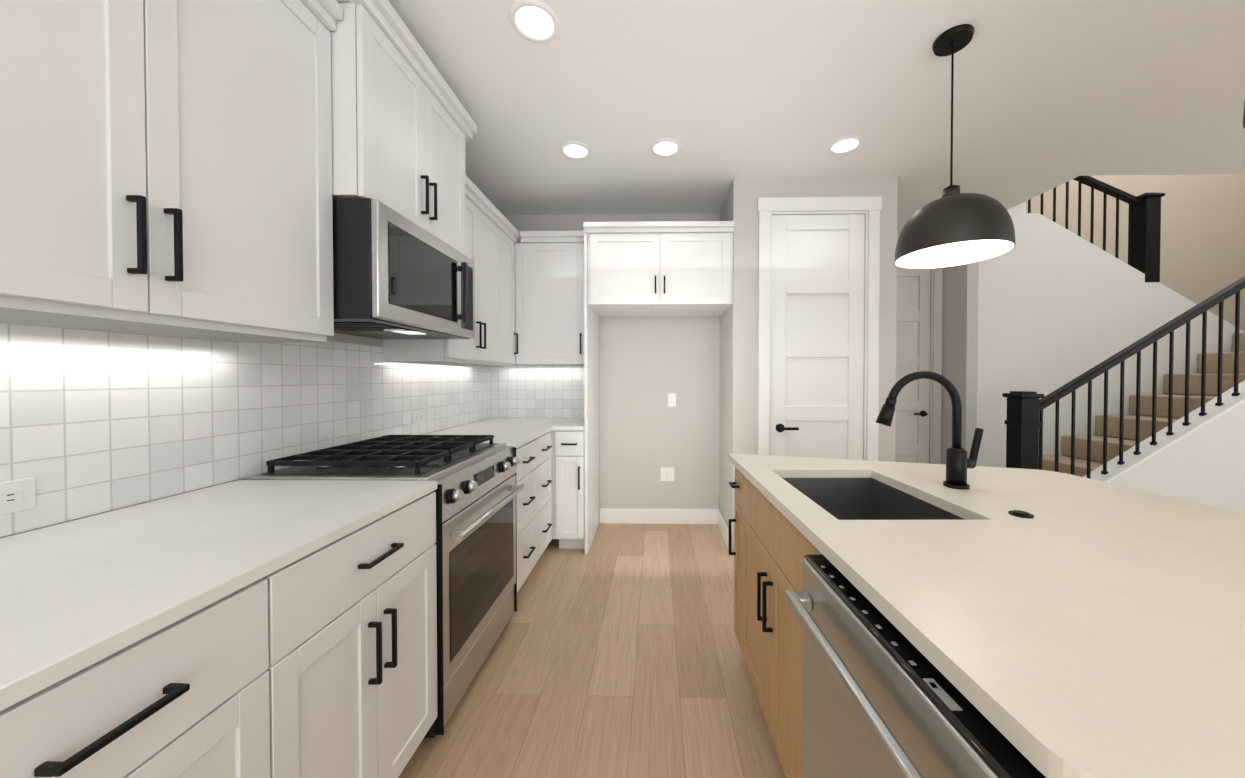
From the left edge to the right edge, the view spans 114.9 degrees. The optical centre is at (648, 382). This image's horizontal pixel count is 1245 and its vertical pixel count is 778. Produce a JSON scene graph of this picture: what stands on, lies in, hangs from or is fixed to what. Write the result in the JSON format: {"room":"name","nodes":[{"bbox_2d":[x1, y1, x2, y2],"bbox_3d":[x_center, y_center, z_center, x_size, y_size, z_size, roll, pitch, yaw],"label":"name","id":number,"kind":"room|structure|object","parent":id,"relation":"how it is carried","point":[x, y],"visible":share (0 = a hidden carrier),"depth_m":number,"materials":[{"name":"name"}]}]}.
{"room":"kitchen","nodes":[
{"label":"kitchen","id":0,"kind":"room"},
{"bbox_2d":[0,323,491,537],"bbox_3d":[-1.500,-0.067,-0.222,0.128,2.680,7.620,0,1,1],"label":"wall","id":1,"kind":"structure","parent":0,"point":[92,423],"depth_m":1.19,"materials":[{"name":"tile"}]},
{"bbox_2d":[0,477,35,515],"bbox_3d":[-1.413,0.254,0.856,0.007,0.072,0.115,0,1,1],"label":"electrical outlet","id":2,"kind":"object","parent":1,"relation":"attached to","point":[19,495],"visible":1,"depth_m":0.89,"materials":[{"name":"white plastic"}]},
{"bbox_2d":[0,0,335,339],"bbox_3d":[-1.249,-0.681,0.820,0.347,1.052,1.044,0,1,1],"label":"upper cabinet","id":3,"kind":"object","parent":1,"relation":"attached to","point":[165,168],"depth_m":0.89,"materials":[{"name":"white wood"}]},
{"bbox_2d":[330,0,476,255],"bbox_3d":[-1.162,-0.999,1.706,0.490,0.723,0.820,0,1,1],"label":"upper cabinet","id":4,"kind":"object","parent":1,"relation":"attached to","point":[404,126],"visible":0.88,"depth_m":1.51,"materials":[{"name":"white wood"}]},
{"bbox_2d":[332,198,474,338],"bbox_3d":[-1.140,-0.426,1.713,0.533,0.414,0.722,0,1,1],"label":"microwave","id":5,"kind":"object","parent":4,"relation":"attached to","point":[396,275],"visible":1,"depth_m":1.47,"materials":[{"name":"silver metal"}]},
{"bbox_2d":[413,411,424,423],"bbox_3d":[-1.386,0.208,2.390,0.007,0.072,0.115,0,1,1],"label":"electrical outlet","id":6,"kind":"object","parent":1,"relation":"attached to","point":[418,416],"visible":1,"depth_m":2.38,"materials":[{"name":"white plastic"}]},
{"bbox_2d":[383,176,520,366],"bbox_3d":[-1.196,-0.636,2.612,0.390,1.034,1.063,0,1,1],"label":"upper cabinet","id":7,"kind":"object","parent":1,"relation":"attached to","point":[493,237],"visible":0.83,"depth_m":2.54,"materials":[{"name":"white wood"}]},
{"bbox_2d":[398,523,785,777],"bbox_3d":[2.494,1.275,1.916,13.000,0.060,12.000,0,1,1],"label":"floor","id":8,"kind":"structure","parent":0,"point":[615,652],"depth_m":1.68,"materials":[{"name":"brown wood"}]},
{"bbox_2d":[0,579,269,777],"bbox_3d":[-1.062,0.818,0.552,0.716,0.890,0.449,0,1,1],"label":"base cabinet","id":9,"kind":"object","parent":8,"relation":"on","point":[187,697],"visible":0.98,"depth_m":0.60,"materials":[{"name":"white wood"}]},
{"bbox_2d":[262,492,436,777],"bbox_3d":[-1.052,0.811,1.068,0.716,0.890,0.581,0,1,1],"label":"base cabinet","id":10,"kind":"object","parent":8,"relation":"on","point":[352,637],"visible":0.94,"depth_m":1.00,"materials":[{"name":"white wood"}]},
{"bbox_2d":[0,480,436,711],"bbox_3d":[-1.078,0.360,0.350,0.689,0.029,2.007,0,1,1],"label":"countertop","id":11,"kind":"structure","parent":10,"relation":"on","point":[77,595],"depth_m":0.77,"materials":[{"name":"white stone"}]},
{"bbox_2d":[244,435,524,737],"bbox_3d":[-1.017,0.760,1.726,0.744,0.975,0.724,0,1,1],"label":"range","id":12,"kind":"object","parent":8,"relation":"on","point":[478,489],"visible":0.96,"depth_m":1.55,"materials":[{"name":"silver metal"}]},
{"bbox_2d":[516,439,536,591],"bbox_3d":[-1.031,0.795,2.293,0.716,0.890,0.396,0,1,1],"label":"base cabinet","id":13,"kind":"object","parent":8,"relation":"on","point":[526,496],"visible":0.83,"depth_m":2.29,"materials":[{"name":"white wood"}]},
{"bbox_2d":[536,432,551,560],"bbox_3d":[-1.024,0.790,2.667,0.716,0.890,0.349,0,1,1],"label":"base cabinet","id":14,"kind":"object","parent":8,"relation":"on","point":[544,509],"visible":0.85,"depth_m":2.65,"materials":[{"name":"white wood"}]},
{"bbox_2d":[550,431,584,548],"bbox_3d":[-0.917,0.784,3.139,0.914,0.890,0.641,0,1,1],"label":"base cabinet","id":15,"kind":"object","parent":8,"relation":"on","point":[568,491],"visible":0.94,"depth_m":2.85,"materials":[{"name":"white wood"}]},
{"bbox_2d":[424,418,583,448],"bbox_3d":[-0.923,0.328,2.770,0.914,0.029,1.366,0,1,1],"label":"countertop","id":16,"kind":"structure","parent":15,"relation":"on","point":[517,432],"depth_m":2.78,"materials":[{"name":"white stone"}]},
{"bbox_2d":[583,221,734,553],"bbox_3d":[0.072,0.049,3.102,1.059,2.360,0.644,0,1,1],"label":"upper cabinet","id":17,"kind":"object","parent":8,"relation":"on","point":[660,269],"visible":1,"depth_m":2.82,"materials":[{"name":"white wood"}]},
{"bbox_2d":[729,482,732,554],"bbox_3d":[0.963,0.802,1.717,1.148,0.890,0.196,0,1,1],"label":"base cabinet","id":18,"kind":"object","parent":8,"relation":"on","point":[730,483],"depth_m":1.78,"materials":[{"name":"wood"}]},
{"bbox_2d":[733,467,796,777],"bbox_3d":[0.955,0.808,1.302,1.148,0.890,0.812,0,1,1],"label":"base cabinet","id":19,"kind":"object","parent":8,"relation":"on","point":[773,545],"depth_m":1.30,"materials":[{"name":"brown wood"}]},
{"bbox_2d":[793,529,822,777],"bbox_3d":[0.944,0.816,0.651,1.148,0.890,0.608,0,1,1],"label":"base cabinet","id":20,"kind":"object","parent":8,"relation":"on","point":[804,546],"depth_m":1.05,"materials":[{"name":"brown wood"}]},
{"bbox_2d":[786,555,1045,777],"bbox_3d":[0.646,0.825,0.647,0.702,0.874,0.522,0,1,1],"label":"dishwasher","id":21,"kind":"object","parent":20,"relation":"in","point":[884,696],"visible":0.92,"depth_m":0.60,"materials":[{"name":"silver metal"}]},
{"bbox_2d":[729,453,1244,777],"bbox_3d":[0.948,0.346,1.072,1.192,0.037,1.501,0,1,1],"label":"countertop","id":22,"kind":"structure","parent":20,"relation":"on","point":[1049,624],"depth_m":0.62,"materials":[{"name":"stone"}]},
{"bbox_2d":[783,478,965,519],"bbox_3d":[0.654,0.471,1.241,0.409,0.214,0.551,0,1,1],"label":"sink basin","id":23,"kind":"object","parent":22,"relation":"in","point":[856,499],"visible":0.06,"depth_m":1.50,"materials":[{"name":"black granite composite"}]},
{"bbox_2d":[876,371,983,488],"bbox_3d":[0.896,0.147,1.270,0.340,0.370,0.068,0,1,1],"label":"faucet","id":24,"kind":"object","parent":22,"relation":"on","point":[958,462],"visible":1,"depth_m":1.26,"materials":[{"name":"black metal"}]},
{"bbox_2d":[1002,276,1244,513],"bbox_3d":[5.271,-0.263,3.161,5.290,2.980,0.848,0,1,1],"label":"staircase","id":25,"kind":"structure","parent":8,"relation":"on","point":[1183,438],"depth_m":2.84,"materials":[{"name":"beige carpet"}]},
{"bbox_2d":[492,214,719,522],"bbox_3d":[-0.333,-0.116,3.504,2.090,2.680,0.128,0,1,1],"label":"wall","id":26,"kind":"structure","parent":0,"point":[647,365],"depth_m":3.45,"materials":[{"name":"paint"}]},
{"bbox_2d":[512,230,583,364],"bbox_3d":[-0.917,-0.654,3.222,0.924,1.013,0.393,0,1,1],"label":"upper cabinet","id":27,"kind":"object","parent":26,"relation":"attached to","point":[549,297],"visible":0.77,"depth_m":3.07,"materials":[{"name":"white wood"}]},
{"bbox_2d":[600,508,716,523],"bbox_3d":[0.089,1.159,3.447,1.037,0.130,0.014,0,1,1],"label":"baseboard","id":28,"kind":"structure","parent":26,"relation":"attached to","point":[653,516],"depth_m":3.44,"materials":[{"name":"white wood"}]},
{"bbox_2d":[661,467,673,480],"bbox_3d":[0.161,0.794,3.447,0.120,0.120,0.007,0,1,1],"label":"electrical outlet","id":29,"kind":"object","parent":26,"relation":"attached to","point":[667,473],"visible":1,"depth_m":3.44,"materials":[{"name":"white plastic"}]},
{"bbox_2d":[668,393,675,406],"bbox_3d":[0.201,0.150,3.438,0.070,0.115,0.007,0,1,1],"label":"electrical outlet","id":30,"kind":"object","parent":26,"relation":"attached to","point":[671,399],"visible":1,"depth_m":3.44,"materials":[{"name":"white plastic"}]},
{"bbox_2d":[719,197,726,524],"bbox_3d":[0.666,-0.112,3.190,0.120,2.680,0.480,0,1,1],"label":"wall","id":31,"kind":"structure","parent":0,"point":[723,214],"depth_m":3.23,"materials":[{"name":"paint"}]},
{"bbox_2d":[717,509,731,551],"bbox_3d":[0.602,1.163,3.146,0.027,0.130,0.570,0,1,1],"label":"baseboard","id":32,"kind":"structure","parent":31,"relation":"attached to","point":[721,523],"depth_m":3.13,"materials":[{"name":"white wood"}]},
{"bbox_2d":[338,0,1244,234],"bbox_3d":[3.710,-1.469,-0.067,10.500,0.120,8.150,0,1,1],"label":"ceiling","id":33,"kind":"structure","parent":0,"point":[1048,95],"depth_m":1.98,"materials":[{"name":"paint"}]},
{"bbox_2d":[509,0,559,42],"bbox_3d":[-0.452,-1.426,1.572,0.196,0.008,0.196,0,1,1],"label":"recessed light","id":34,"kind":"object","parent":33,"relation":"in","point":[536,21],"visible":1,"depth_m":1.56,"materials":[{"name":"white plastic"}]},
{"bbox_2d":[559,141,590,159],"bbox_3d":[-0.456,-1.438,2.462,0.196,0.008,0.196,0,1,1],"label":"recessed light","id":35,"kind":"object","parent":33,"relation":"in","point":[576,150],"visible":1,"depth_m":2.45,"materials":[{"name":"white plastic"}]},
{"bbox_2d":[650,138,681,156],"bbox_3d":[0.103,-1.438,2.433,0.196,0.008,0.196,0,1,1],"label":"recessed light","id":36,"kind":"object","parent":33,"relation":"in","point":[665,147],"visible":1,"depth_m":2.43,"materials":[{"name":"white plastic"}]},
{"bbox_2d":[827,135,862,153],"bbox_3d":[1.188,-1.437,2.404,0.196,0.008,0.196,0,1,1],"label":"recessed light","id":37,"kind":"object","parent":33,"relation":"in","point":[845,144],"visible":1,"depth_m":2.40,"materials":[{"name":"white plastic"}]},
{"bbox_2d":[895,24,1014,268],"bbox_3d":[1.265,-0.982,1.658,0.400,0.900,0.400,0,1,1],"label":"pendant lamp","id":38,"kind":"object","parent":33,"relation":"hanging from","point":[953,226],"visible":1,"depth_m":1.60,"materials":[{"name":"black metal"}]},
{"bbox_2d":[1243,101,1244,127],"bbox_3d":[1.307,-0.968,0.627,0.400,0.900,0.400,0,1,1],"label":"pendant lamp","id":39,"kind":"object","parent":33,"relation":"hanging from","point":[1244,116],"visible":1,"depth_m":0.79,"materials":[{"name":"black"}]},
{"bbox_2d":[727,177,897,551],"bbox_3d":[1.176,-0.108,2.876,1.150,2.680,0.110,0,1,1],"label":"wall","id":40,"kind":"structure","parent":0,"point":[738,403],"depth_m":2.82,"materials":[{"name":"paint"}]},
{"bbox_2d":[757,196,881,460],"bbox_3d":[1.200,-0.037,2.846,0.864,2.538,0.152,0,1,1],"label":"pantry door","id":41,"kind":"structure","parent":40,"relation":"in","point":[818,345],"depth_m":2.83,"materials":[{"name":"white wood"}]},
{"bbox_2d":[897,202,1244,467],"bbox_3d":[4.848,-1.475,3.789,6.360,5.390,0.420,0,1,1],"label":"wall","id":42,"kind":"structure","parent":0,"point":[1059,306],"depth_m":3.61,"materials":[{"name":"white paint"}]},
{"bbox_2d":[895,266,941,463],"bbox_3d":[2.463,-0.029,3.974,0.875,2.493,0.152,0,1,1],"label":"hall door","id":43,"kind":"structure","parent":42,"relation":"in","point":[918,341],"depth_m":3.96,"materials":[{"name":"white wood"}]},
{"bbox_2d":[1028,176,1164,281],"bbox_3d":[4.026,-1.531,3.653,1.221,1.241,0.162,0,1,1],"label":"stair railing","id":44,"kind":"object","parent":42,"relation":"attached to","point":[1144,227],"visible":0.77,"depth_m":3.62,"materials":[{"name":"black"}]},
{"bbox_2d":[1026,174,1244,330],"bbox_3d":[6.356,-1.494,4.822,5.380,5.400,0.120,0,1,1],"label":"wall","id":45,"kind":"structure","parent":0,"point":[1202,248],"depth_m":4.76,"materials":[{"name":"beige paint"}]}
]}

